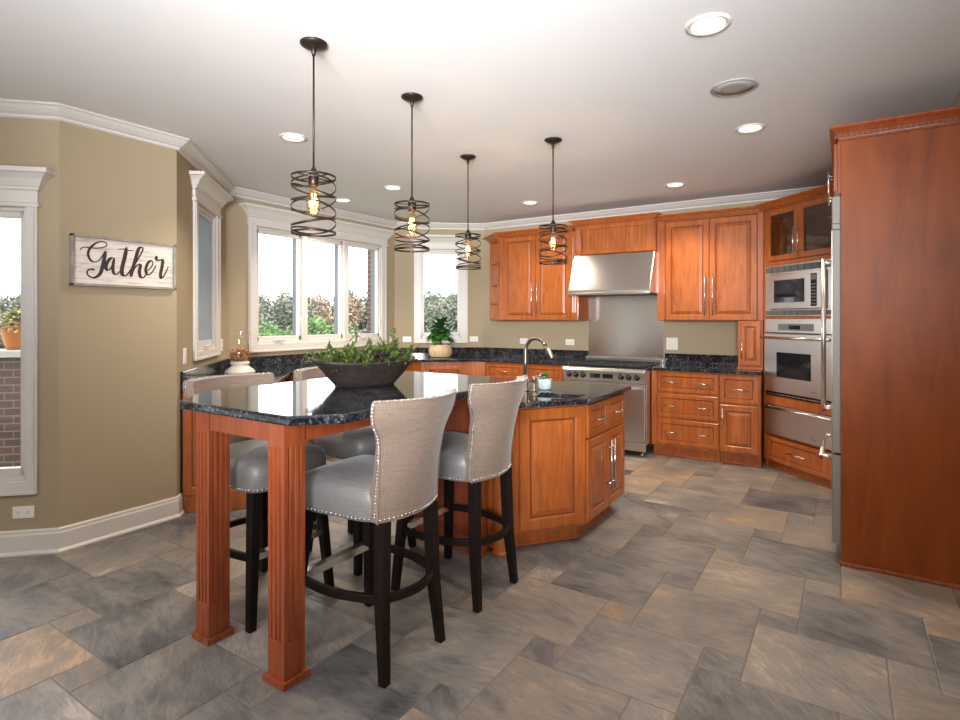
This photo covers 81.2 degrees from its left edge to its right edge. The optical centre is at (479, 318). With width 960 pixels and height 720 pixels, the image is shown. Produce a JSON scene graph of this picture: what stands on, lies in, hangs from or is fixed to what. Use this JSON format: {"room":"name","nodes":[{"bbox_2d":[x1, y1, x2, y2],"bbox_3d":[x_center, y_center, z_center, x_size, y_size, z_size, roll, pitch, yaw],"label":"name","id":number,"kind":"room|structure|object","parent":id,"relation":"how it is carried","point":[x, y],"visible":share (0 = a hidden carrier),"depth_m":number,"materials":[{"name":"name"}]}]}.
{"room":"kitchen","nodes":[
{"label":"kitchen","id":0,"kind":"room"},
{"bbox_2d":[0,118,58,530],"bbox_3d":[-3.277,0.065,3.308,1.464,2.690,0.140,0,0,-12],"label":"wall","id":1,"kind":"structure","parent":0,"point":[23,142],"depth_m":3.38,"materials":[{"name":"beige paint"}]},
{"bbox_2d":[12,506,34,518],"bbox_3d":[-2.729,1.155,3.347,0.115,0.072,0.009,0,0,-12],"label":"wall outlet","id":2,"kind":"object","parent":1,"relation":"attached to","point":[19,511],"visible":1,"depth_m":3.35,"materials":[{"name":"white plastic"}]},
{"bbox_2d":[15,510,21,514],"bbox_3d":[-2.752,1.155,3.340,0.032,0.028,0.003,0,0,-12],"label":"socket","id":3,"kind":"object","parent":2,"relation":"attached to","point":[17,512],"depth_m":3.34,"materials":[{"name":"grey plastic"}]},
{"bbox_2d":[0,165,55,495],"bbox_3d":[-3.179,0.079,3.286,1.247,1.937,0.275,0,0,-12],"label":"window","id":4,"kind":"structure","parent":1,"relation":"in","point":[20,186],"depth_m":3.34,"materials":[{"name":"grey wood"}]},
{"bbox_2d":[59,121,176,526],"bbox_3d":[-2.395,0.065,3.715,0.100,2.690,0.710,0,0,33],"label":"wall","id":5,"kind":"structure","parent":0,"point":[118,346],"depth_m":3.65,"materials":[{"name":"beige paint"}]},
{"bbox_2d":[0,493,184,557],"bbox_3d":[-4.364,1.335,2.104,0.837,0.147,5.924,0,0,45],"label":"baseboard","id":6,"kind":"structure","parent":5,"relation":"attached to","point":[31,542],"depth_m":3.50,"materials":[{"name":"grey wood"}]},
{"bbox_2d":[69,233,175,289],"bbox_3d":[-2.330,-0.365,3.691,0.033,0.318,0.640,0,0,33],"label":"wall sign","id":7,"kind":"object","parent":5,"relation":"attached to","point":[97,261],"visible":1,"depth_m":3.66,"materials":[{"name":"grey wood"}]},
{"bbox_2d":[0,90,959,230],"bbox_3d":[-0.087,-1.238,1.716,8.020,0.081,9.980,0,0,33],"label":"trim","id":8,"kind":"structure","parent":5,"relation":"attached to","point":[9,108],"depth_m":5.50,"materials":[{"name":"grey wood"}]},
{"bbox_2d":[177,152,225,494],"bbox_3d":[-2.378,0.065,4.687,0.140,2.690,1.464,0,0,-12],"label":"wall","id":9,"kind":"structure","parent":0,"point":[184,185],"depth_m":4.18,"materials":[{"name":"beige paint"}]},
{"bbox_2d":[183,348,186,363],"bbox_3d":[-2.190,0.275,4.158,0.010,0.120,0.075,0,0,-12],"label":"light switch","id":10,"kind":"object","parent":9,"relation":"attached to","point":[184,349],"visible":1,"depth_m":4.15,"materials":[{"name":"white plastic"}]},
{"bbox_2d":[189,170,232,360],"bbox_3d":[-2.347,-0.404,4.745,0.275,1.463,0.981,0,0,-12],"label":"window","id":11,"kind":"structure","parent":9,"relation":"attached to","point":[207,192],"depth_m":4.75,"materials":[{"name":"grey wood"}]},
{"bbox_2d":[226,196,394,357],"bbox_3d":[-1.857,0.065,6.472,0.140,2.690,2.425,0,0,33],"label":"wall","id":12,"kind":"structure","parent":0,"point":[236,217],"depth_m":5.55,"materials":[{"name":"beige paint"}]},
{"bbox_2d":[239,202,396,352],"bbox_3d":[-1.801,-0.403,6.480,0.275,1.485,2.206,0,0,33],"label":"window","id":13,"kind":"structure","parent":12,"relation":"in","point":[260,216],"depth_m":6.26,"materials":[{"name":"grey wood"}]},
{"bbox_2d":[395,229,483,347],"bbox_3d":[-0.552,0.065,7.586,1.193,2.690,0.140,0,0,-6],"label":"wall","id":14,"kind":"structure","parent":0,"point":[404,261],"depth_m":7.48,"materials":[{"name":"beige paint"}]},
{"bbox_2d":[403,337,410,341],"bbox_3d":[-0.972,0.270,7.463,0.115,0.072,0.009,0,0,-6],"label":"wall outlet","id":15,"kind":"object","parent":14,"relation":"attached to","point":[405,339],"visible":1,"depth_m":7.46,"materials":[{"name":"white plastic"}]},
{"bbox_2d":[407,234,475,342],"bbox_3d":[-0.526,-0.397,7.546,0.911,1.437,0.275,0,0,-6],"label":"window","id":16,"kind":"structure","parent":14,"relation":"in","point":[436,241],"depth_m":7.51,"materials":[{"name":"grey wood"}]},
{"bbox_2d":[470,336,477,341],"bbox_3d":[-0.083,0.270,7.564,0.115,0.072,0.009,0,0,-6],"label":"wall outlet","id":17,"kind":"object","parent":14,"relation":"attached to","point":[472,338],"visible":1,"depth_m":7.56,"materials":[{"name":"white plastic"}]},
{"bbox_2d":[0,443,959,719],"bbox_3d":[0.014,1.460,1.791,8.387,0.100,10.516,0,0,33],"label":"floor","id":18,"kind":"structure","parent":0,"point":[706,590],"depth_m":2.52,"materials":[{"name":"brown tile"}]},
{"bbox_2d":[183,380,284,512],"bbox_3d":[-1.966,0.970,4.664,0.618,0.877,1.122,0,0,-12],"label":"base cabinet","id":19,"kind":"object","parent":18,"relation":"on","point":[237,498],"visible":0.06,"depth_m":4.07,"materials":[{"name":"brown wood"}]},
{"bbox_2d":[180,347,587,391],"bbox_3d":[-0.843,0.455,5.677,2.422,0.146,4.162,0,0,33],"label":"countertop","id":20,"kind":"structure","parent":19,"relation":"on","point":[282,367],"depth_m":6.66,"materials":[{"name":"black stone"}]},
{"bbox_2d":[224,336,254,373],"bbox_3d":[-2.211,0.303,5.160,0.264,0.385,0.264,0,0,33],"label":"hurricane vase","id":21,"kind":"object","parent":20,"relation":"on","point":[240,367],"visible":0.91,"depth_m":5.09,"materials":[{"name":"beige ceramic"}]},
{"bbox_2d":[229,348,250,359],"bbox_3d":[-2.211,0.324,5.160,0.180,0.120,0.170,0,0,33],"label":"potpourri","id":22,"kind":"object","parent":21,"relation":"in","point":[242,353],"visible":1,"depth_m":5.12,"materials":[{"name":"brown plant"}]},
{"bbox_2d":[426,317,454,357],"bbox_3d":[-0.513,0.233,7.305,0.362,0.526,0.370,0,0,33],"label":"potted plant","id":23,"kind":"object","parent":20,"relation":"on","point":[440,350],"visible":1,"depth_m":7.23,"materials":[{"name":"plant"}]},
{"bbox_2d":[428,344,451,357],"bbox_3d":[-0.517,0.412,7.302,0.312,0.166,0.312,0,0,33],"label":"basket pot","id":24,"kind":"object","parent":23,"relation":"on","point":[435,350],"depth_m":7.18,"materials":[{"name":"wicker"}]},
{"bbox_2d":[183,372,334,633],"bbox_3d":[-1.151,0.856,2.880,0.654,1.106,0.533,0,0,33],"label":"bar stool","id":25,"kind":"object","parent":18,"relation":"on","point":[248,456],"visible":0.45,"depth_m":2.73,"materials":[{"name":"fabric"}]},
{"bbox_2d":[285,375,308,442],"bbox_3d":[-1.862,0.970,5.735,0.618,0.877,0.589,0,0,33],"label":"base cabinet","id":26,"kind":"object","parent":18,"relation":"on","point":[290,378],"visible":0.02,"depth_m":5.36,"materials":[{"name":"brown wood"}]},
{"bbox_2d":[179,371,514,691],"bbox_3d":[-0.571,0.875,2.816,1.038,1.069,1.565,0,0,33],"label":"bar table","id":27,"kind":"object","parent":18,"relation":"on","point":[285,415],"visible":0.73,"depth_m":2.40,"materials":[{"name":"brown wood"}]},
{"bbox_2d":[303,328,420,387],"bbox_3d":[-0.594,0.190,2.885,0.606,0.300,0.384,0,0,-28],"label":"bowl planter","id":28,"kind":"object","parent":27,"relation":"on","point":[367,367],"visible":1,"depth_m":2.78,"materials":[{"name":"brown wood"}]},
{"bbox_2d":[312,356,414,387],"bbox_3d":[-0.587,0.270,2.872,0.540,0.140,0.284,0,0,-36],"label":"bowl","id":29,"kind":"object","parent":28,"relation":"on","point":[343,371],"depth_m":2.76,"materials":[{"name":"grey stone"}]},
{"bbox_2d":[293,366,415,575],"bbox_3d":[-0.788,0.856,3.437,0.654,1.106,0.533,0,0,33],"label":"bar stool","id":30,"kind":"object","parent":18,"relation":"on","point":[360,441],"visible":0.29,"depth_m":3.18,"materials":[{"name":"espresso wood"},{"name":"gray leather"},{"name":"linen"}]},
{"bbox_2d":[305,387,456,688],"bbox_3d":[-0.428,0.856,2.407,0.654,1.106,0.533,0,0,33],"label":"bar stool","id":31,"kind":"object","parent":18,"relation":"on","point":[400,481],"visible":0.95,"depth_m":2.23,"materials":[{"name":"espresso wood"},{"name":"gray leather"},{"name":"linen"}]},
{"bbox_2d":[411,362,485,375],"bbox_3d":[-0.420,0.970,7.185,0.976,0.877,0.607,0,0,-6],"label":"base cabinet","id":32,"kind":"object","parent":18,"relation":"on","point":[464,368],"visible":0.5,"depth_m":6.94,"materials":[{"name":"brown wood"}]},
{"bbox_2d":[391,375,527,612],"bbox_3d":[-0.071,0.856,2.954,0.654,1.106,0.533,0,0,33],"label":"bar stool","id":33,"kind":"object","parent":18,"relation":"on","point":[485,453],"visible":0.9,"depth_m":2.76,"materials":[{"name":"fabric"}]},
{"bbox_2d":[486,362,523,377],"bbox_3d":[0.422,0.970,6.984,0.540,0.877,0.558,0,0,33],"label":"base cabinet","id":34,"kind":"object","parent":18,"relation":"on","point":[494,369],"visible":0.18,"depth_m":6.78,"materials":[{"name":"brown wood"}]},
{"bbox_2d":[527,364,565,380],"bbox_3d":[0.892,0.970,6.678,0.578,0.877,0.558,0,0,33],"label":"base cabinet","id":35,"kind":"object","parent":18,"relation":"on","point":[555,371],"visible":0.09,"depth_m":6.46,"materials":[{"name":"brown wood"}]},
{"bbox_2d":[486,393,625,556],"bbox_3d":[0.135,0.970,4.030,1.546,0.878,1.242,0,0,33],"label":"kitchen island","id":36,"kind":"object","parent":18,"relation":"on","point":[568,462],"visible":0.37,"depth_m":3.48,"materials":[{"name":"brown wood"}]},
{"bbox_2d":[514,378,630,407],"bbox_3d":[0.130,0.512,4.063,1.570,0.032,1.230,0,0,33],"label":"island countertop","id":37,"kind":"structure","parent":36,"relation":"on","point":[571,393],"depth_m":3.76,"materials":[{"name":"black stone"}]},
{"bbox_2d":[532,374,543,390],"bbox_3d":[0.397,0.434,3.848,0.083,0.124,0.035,0,0,7],"label":"soap dispenser","id":38,"kind":"object","parent":37,"relation":"on","point":[533,377],"visible":1,"depth_m":3.84,"materials":[{"name":"silver metal"}]},
{"bbox_2d":[524,337,554,390],"bbox_3d":[0.411,0.308,3.824,0.265,0.375,0.105,0,0,39],"label":"kitchen faucet","id":39,"kind":"object","parent":37,"relation":"on","point":[547,349],"visible":0.86,"depth_m":3.85,"materials":[{"name":"silver metal"}]},
{"bbox_2d":[538,372,551,389],"bbox_3d":[0.458,0.437,3.951,0.120,0.118,0.121,0,0,33],"label":"potted succulent","id":40,"kind":"object","parent":37,"relation":"on","point":[543,383],"visible":0.8,"depth_m":3.92,"materials":[{"name":"white ceramic"}]},
{"bbox_2d":[538,378,551,389],"bbox_3d":[0.457,0.457,3.952,0.096,0.078,0.096,0,0,33],"label":"pot","id":41,"kind":"object","parent":40,"relation":"on","point":[543,383],"depth_m":3.91,"materials":[{"name":"white ceramic"}]},
{"bbox_2d":[563,356,664,455],"bbox_3d":[1.470,0.928,6.175,0.904,0.961,0.780,0,0,33],"label":"range cooker","id":42,"kind":"object","parent":18,"relation":"on","point":[636,373],"visible":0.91,"depth_m":5.79,"materials":[{"name":"silver metal"}]},
{"bbox_2d":[567,364,656,370],"bbox_3d":[1.483,0.524,6.195,0.870,0.022,0.600,0,0,33],"label":"cooktop","id":43,"kind":"object","parent":42,"relation":"in","point":[619,366],"depth_m":5.93,"materials":[{"name":"silver metal"}]},
{"bbox_2d":[652,370,720,461],"bbox_3d":[2.184,0.970,5.835,0.653,0.877,0.558,0,0,33],"label":"base cabinet","id":44,"kind":"object","parent":18,"relation":"on","point":[685,405],"visible":0.94,"depth_m":5.64,"materials":[{"name":"brown wood"}]},
{"bbox_2d":[651,353,763,374],"bbox_3d":[2.504,0.455,5.641,1.401,0.146,0.567,0,0,33],"label":"countertop","id":45,"kind":"structure","parent":44,"relation":"on","point":[702,363],"depth_m":5.88,"materials":[{"name":"black stone"}]},
{"bbox_2d":[737,321,763,369],"bbox_3d":[2.717,0.257,5.592,0.228,0.476,0.412,0,0,33],"label":"wall cabinet","id":46,"kind":"object","parent":45,"relation":"on","point":[750,344],"visible":0.93,"depth_m":5.45,"materials":[{"name":"brown wood"}]},
{"bbox_2d":[719,373,764,466],"bbox_3d":[2.611,0.970,5.557,0.363,0.877,0.558,0,0,33],"label":"base cabinet","id":47,"kind":"object","parent":18,"relation":"on","point":[741,397],"visible":0.88,"depth_m":5.36,"materials":[{"name":"brown wood"}]},
{"bbox_2d":[754,183,833,488],"bbox_3d":[3.053,0.155,4.960,0.597,2.509,1.055,0,0,-12],"label":"oven tower","id":48,"kind":"object","parent":18,"relation":"on","point":[798,226],"depth_m":5.05,"materials":[{"name":"brown wood"}]},
{"bbox_2d":[760,319,831,404],"bbox_3d":[3.019,0.357,4.989,0.571,0.716,0.805,0,0,-12],"label":"wall oven","id":49,"kind":"object","parent":48,"relation":"in","point":[792,346],"visible":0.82,"depth_m":4.93,"materials":[{"name":"grey metal"}]},
{"bbox_2d":[766,259,831,315],"bbox_3d":[2.994,-0.260,4.983,0.422,0.467,0.805,0,0,-12],"label":"microwave","id":50,"kind":"object","parent":48,"relation":"in","point":[794,292],"visible":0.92,"depth_m":4.93,"materials":[{"name":"grey metal"}]},
{"bbox_2d":[819,196,840,543],"bbox_3d":[2.552,0.334,3.488,0.733,2.092,0.919,0,0,33],"label":"refrigerator","id":51,"kind":"object","parent":18,"relation":"on","point":[835,263],"visible":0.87,"depth_m":3.26,"materials":[{"name":"grey metal"}]},
{"bbox_2d":[828,106,959,588],"bbox_3d":[2.555,0.156,3.434,0.718,2.506,1.016,0,0,33],"label":"enclosure","id":52,"kind":"object","parent":18,"relation":"on","point":[899,192],"visible":0.96,"depth_m":3.06,"materials":[{"name":"brown wood"}]},
{"bbox_2d":[0,0,959,222],"bbox_3d":[-0.086,-1.330,1.709,8.310,0.100,10.270,0,0,33],"label":"ceiling","id":53,"kind":"structure","parent":0,"point":[624,87],"depth_m":3.06,"materials":[{"name":"white paint"}]},
{"bbox_2d":[279,133,306,141],"bbox_3d":[-1.315,-1.275,3.938,0.186,0.010,0.186,0,0,33],"label":"recessed light","id":54,"kind":"object","parent":53,"relation":"in","point":[292,137],"visible":1,"depth_m":3.94,"materials":[{"name":"white"}]},
{"bbox_2d":[290,37,335,236],"bbox_3d":[-0.772,-0.837,2.598,0.204,0.884,0.204,0,0,33],"label":"pendant light","id":55,"kind":"object","parent":53,"relation":"hanging from","point":[314,44],"visible":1,"depth_m":2.58,"materials":[{"name":"brown metal"}]},
{"bbox_2d":[308,167,318,186],"bbox_3d":[-0.772,-0.660,2.598,0.048,0.090,0.048,0,0,33],"label":"socket","id":56,"kind":"object","parent":55,"relation":"attached to","point":[313,181],"depth_m":2.58,"materials":[{"name":"brown metal"}]},
{"bbox_2d":[334,198,351,202],"bbox_3d":[-1.474,-1.275,6.024,0.186,0.010,0.186,0,0,33],"label":"recessed light","id":57,"kind":"object","parent":53,"relation":"in","point":[344,200],"visible":0.97,"depth_m":6.02,"materials":[{"name":"white"}]},
{"bbox_2d":[383,185,402,189],"bbox_3d":[-0.847,-1.275,5.451,0.186,0.010,0.186,0,0,33],"label":"recessed light","id":58,"kind":"object","parent":53,"relation":"in","point":[388,187],"visible":1,"depth_m":5.44,"materials":[{"name":"white"}]},
{"bbox_2d":[394,92,429,251],"bbox_3d":[-0.392,-0.837,3.221,0.204,0.884,0.204,0,0,-18],"label":"pendant light","id":59,"kind":"object","parent":53,"relation":"hanging from","point":[411,97],"visible":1,"depth_m":3.20,"materials":[{"name":"brown metal"}]},
{"bbox_2d":[408,196,415,212],"bbox_3d":[-0.392,-0.660,3.221,0.048,0.090,0.048,0,0,-18],"label":"socket","id":60,"kind":"object","parent":59,"relation":"attached to","point":[411,198],"depth_m":3.21,"materials":[{"name":"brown metal"}]},
{"bbox_2d":[455,154,480,269],"bbox_3d":[-0.094,-0.837,4.406,0.204,0.884,0.204,0,0,20],"label":"pendant light","id":61,"kind":"object","parent":53,"relation":"hanging from","point":[467,157],"visible":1,"depth_m":4.39,"materials":[{"name":"brown metal"}]},
{"bbox_2d":[465,229,470,240],"bbox_3d":[-0.094,-0.660,4.406,0.048,0.090,0.048,0,0,20],"label":"socket","id":62,"kind":"object","parent":61,"relation":"attached to","point":[467,235],"depth_m":4.39,"materials":[{"name":"brown metal"}]},
{"bbox_2d":[522,201,538,204],"bbox_3d":[0.550,-1.275,6.153,0.186,0.010,0.186,0,0,33],"label":"recessed light","id":63,"kind":"object","parent":53,"relation":"in","point":[524,202],"visible":1,"depth_m":6.14,"materials":[{"name":"white"}]},
{"bbox_2d":[539,137,567,264],"bbox_3d":[0.521,-0.837,3.993,0.204,0.884,0.204,0,0,-32],"label":"pendant light","id":64,"kind":"object","parent":53,"relation":"hanging from","point":[550,140],"visible":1,"depth_m":3.98,"materials":[{"name":"brown metal"}]},
{"bbox_2d":[550,220,555,232],"bbox_3d":[0.521,-0.660,3.993,0.048,0.090,0.048,0,0,-32],"label":"socket","id":65,"kind":"object","parent":64,"relation":"attached to","point":[552,230],"depth_m":3.98,"materials":[{"name":"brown metal"}]},
{"bbox_2d":[665,182,684,187],"bbox_3d":[1.856,-1.275,5.329,0.186,0.010,0.186,0,0,33],"label":"recessed light","id":66,"kind":"object","parent":53,"relation":"in","point":[674,184],"visible":1,"depth_m":5.31,"materials":[{"name":"white"}]},
{"bbox_2d":[685,12,730,35],"bbox_3d":[0.989,-1.275,2.430,0.186,0.010,0.186,0,0,33],"label":"recessed light","id":67,"kind":"object","parent":53,"relation":"in","point":[707,24],"visible":1,"depth_m":2.43,"materials":[{"name":"white"}]},
{"bbox_2d":[710,78,758,96],"bbox_3d":[1.402,-1.275,3.090,0.244,0.008,0.244,0,0,33],"label":"ceiling speaker","id":68,"kind":"object","parent":53,"relation":"attached to","point":[736,86],"visible":1,"depth_m":3.08,"materials":[{"name":"grey plastic"}]},
{"bbox_2d":[735,123,765,133],"bbox_3d":[1.810,-1.275,3.753,0.186,0.010,0.186,0,0,33],"label":"recessed light","id":69,"kind":"object","parent":53,"relation":"in","point":[754,127],"visible":1,"depth_m":3.75,"materials":[{"name":"white"}]},
{"bbox_2d":[484,202,764,442],"bbox_3d":[2.127,0.065,6.313,4.870,2.690,0.140,0,0,33],"label":"wall","id":70,"kind":"structure","parent":0,"point":[694,337],"depth_m":6.88,"materials":[{"name":"beige paint"}]},
{"bbox_2d":[482,232,498,319],"bbox_3d":[0.109,-0.535,7.298,0.460,1.107,0.405,0,0,33],"label":"corner shelf","id":71,"kind":"object","parent":70,"relation":"attached to","point":[492,239],"visible":0.56,"depth_m":7.46,"materials":[{"name":"brown wood"}]},
{"bbox_2d":[520,338,527,343],"bbox_3d":[0.566,0.285,7.241,0.115,0.072,0.008,0,0,33],"label":"wall outlet","id":72,"kind":"object","parent":70,"relation":"attached to","point":[522,340],"visible":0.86,"depth_m":7.24,"materials":[{"name":"white plastic"}]},
{"bbox_2d":[493,225,587,320],"bbox_3d":[0.735,-0.535,6.904,1.124,1.107,0.383,0,0,33],"label":"upper cabinet","id":73,"kind":"object","parent":70,"relation":"attached to","point":[529,289],"visible":0.88,"depth_m":6.77,"materials":[{"name":"brown wood"}]},
{"bbox_2d":[566,339,573,344],"bbox_3d":[1.106,0.285,6.889,0.115,0.072,0.008,0,0,33],"label":"wall outlet","id":74,"kind":"object","parent":70,"relation":"attached to","point":[568,341],"visible":1,"depth_m":6.89,"materials":[{"name":"white plastic"}]},
{"bbox_2d":[567,251,656,296],"bbox_3d":[1.520,-0.490,6.242,0.910,0.456,0.631,0,0,33],"label":"range hood","id":75,"kind":"object","parent":70,"relation":"attached to","point":[633,273],"visible":0.97,"depth_m":6.04,"materials":[{"name":"silver metal"}]},
{"bbox_2d":[568,212,662,255],"bbox_3d":[1.560,-0.921,6.307,1.011,0.392,0.483,0,0,33],"label":"valance","id":76,"kind":"object","parent":70,"relation":"attached to","point":[633,232],"visible":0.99,"depth_m":6.12,"materials":[{"name":"brown wood"}]},
{"bbox_2d":[588,295,663,358],"bbox_3d":[1.682,0.088,6.512,0.890,0.724,0.008,0,0,33],"label":"backsplash","id":77,"kind":"structure","parent":70,"relation":"attached to","point":[618,326],"depth_m":6.51,"materials":[{"name":"silver metal"}]},
{"bbox_2d":[666,338,677,349],"bbox_3d":[2.132,0.275,6.220,0.125,0.135,0.010,0,0,33],"label":"light switch","id":78,"kind":"object","parent":70,"relation":"attached to","point":[671,343],"visible":1,"depth_m":6.22,"materials":[{"name":"white plastic"}]},
{"bbox_2d":[665,353,737,366],"bbox_3d":[2.394,0.439,6.039,0.783,0.114,0.021,0,0,33],"label":"backsplash","id":79,"kind":"structure","parent":70,"relation":"attached to","point":[670,358],"depth_m":6.03,"materials":[{"name":"black stone"}]},
{"bbox_2d":[656,206,763,320],"bbox_3d":[2.396,-0.540,5.822,1.136,1.117,0.383,0,0,33],"label":"upper cabinet","id":80,"kind":"object","parent":70,"relation":"attached to","point":[710,263],"visible":0.93,"depth_m":5.68,"materials":[{"name":"brown wood"}]},
{"label":"outside","id":81,"kind":"structure","parent":0,"visible":0},
{"bbox_3d":[-12.753,2.435,26.217,130.000,0.550,150.000,0,0,33],"label":"ground","id":82,"kind":"structure","parent":81,"visible":0},
{"bbox_2d":[0,349,20,466],"bbox_3d":[-5.465,1.228,5.163,2.980,1.865,0.380,0,0,-12],"label":"parapet","id":83,"kind":"object","parent":82,"relation":"on","point":[10,360],"visible":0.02,"depth_m":5.23,"materials":[{"name":"brown brick"}]},
{"bbox_2d":[0,307,20,349],"bbox_3d":[-4.468,0.091,5.387,0.431,0.407,0.462,0,0,-22],"label":"flower pot","id":84,"kind":"object","parent":83,"relation":"on","point":[11,335],"visible":0.63,"depth_m":5.30,"materials":[{"name":"orange ceramic"}]},
{"bbox_2d":[0,286,20,348],"bbox_3d":[-20.479,-0.049,23.909,4.108,4.424,2.435,0,0,30],"label":"tree","id":85,"kind":"object","parent":82,"relation":"on","point":[13,302],"visible":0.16,"depth_m":23.81,"materials":[{"name":"green plant"}]},
{"bbox_2d":[259,294,291,334],"bbox_3d":[-7.266,0.261,18.037,3.122,3.802,2.101,0,0,33],"label":"tree","id":86,"kind":"object","parent":82,"relation":"on","point":[281,308],"visible":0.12,"depth_m":17.83,"materials":[{"name":"green plant"}]},
{"bbox_2d":[259,320,291,336],"bbox_3d":[-3.725,1.098,9.499,1.311,2.147,1.940,0,0,-40],"label":"shrub","id":87,"kind":"object","parent":82,"relation":"on","point":[271,330],"visible":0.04,"depth_m":9.49,"materials":[{"name":"green plant"}]},
{"bbox_2d":[259,287,329,334],"bbox_3d":[-7.948,0.195,22.899,3.927,3.935,2.606,0,0,33],"label":"tree","id":88,"kind":"object","parent":82,"relation":"on","point":[311,311],"visible":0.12,"depth_m":22.40,"materials":[{"name":"green plant"}]},
{"bbox_2d":[284,292,366,333],"bbox_3d":[-8.257,0.120,29.099,4.595,4.132,2.999,0,0,33],"label":"tree","id":89,"kind":"object","parent":82,"relation":"on","point":[353,314],"visible":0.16,"depth_m":28.48,"materials":[{"name":"orange plant"}]},
{"bbox_2d":[291,315,359,334],"bbox_3d":[-3.539,1.030,12.603,2.295,2.269,1.513,0,0,30],"label":"shrub","id":90,"kind":"object","parent":82,"relation":"on","point":[313,325],"visible":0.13,"depth_m":12.38,"materials":[{"name":"green plant"}]},
{"bbox_2d":[329,286,366,333],"bbox_3d":[-7.574,-0.353,35.036,5.179,5.374,3.285,0,0,42],"label":"tree","id":91,"kind":"object","parent":82,"relation":"on","point":[361,328],"visible":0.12,"depth_m":34.38,"materials":[{"name":"green plant"}]},
{"bbox_2d":[367,249,370,332],"bbox_3d":[-1.444,-0.015,8.600,0.400,4.350,0.400,0,0,33],"label":"brick pier","id":92,"kind":"structure","parent":82,"relation":"on","point":[368,251],"depth_m":8.53,"materials":[{"name":"brown brick"}]},
{"bbox_2d":[424,289,455,330],"bbox_3d":[-3.003,0.251,29.972,4.603,4.010,3.151,0,0,33],"label":"tree","id":93,"kind":"object","parent":82,"relation":"on","point":[426,321],"visible":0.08,"depth_m":28.93,"materials":[{"name":"green plant"}]},
{"bbox_2d":[424,280,456,331],"bbox_3d":[-0.952,-0.314,23.085,3.713,4.952,2.760,0,0,33],"label":"tree","id":94,"kind":"object","parent":82,"relation":"on","point":[453,314],"visible":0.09,"depth_m":23.27,"materials":[{"name":"green plant"}]},
{"bbox_2d":[424,281,456,311],"bbox_3d":[-2.823,-0.366,36.952,5.513,5.058,3.704,0,0,36],"label":"tree","id":95,"kind":"object","parent":82,"relation":"on","point":[444,294],"visible":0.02,"depth_m":36.01,"materials":[{"name":"green plant"}]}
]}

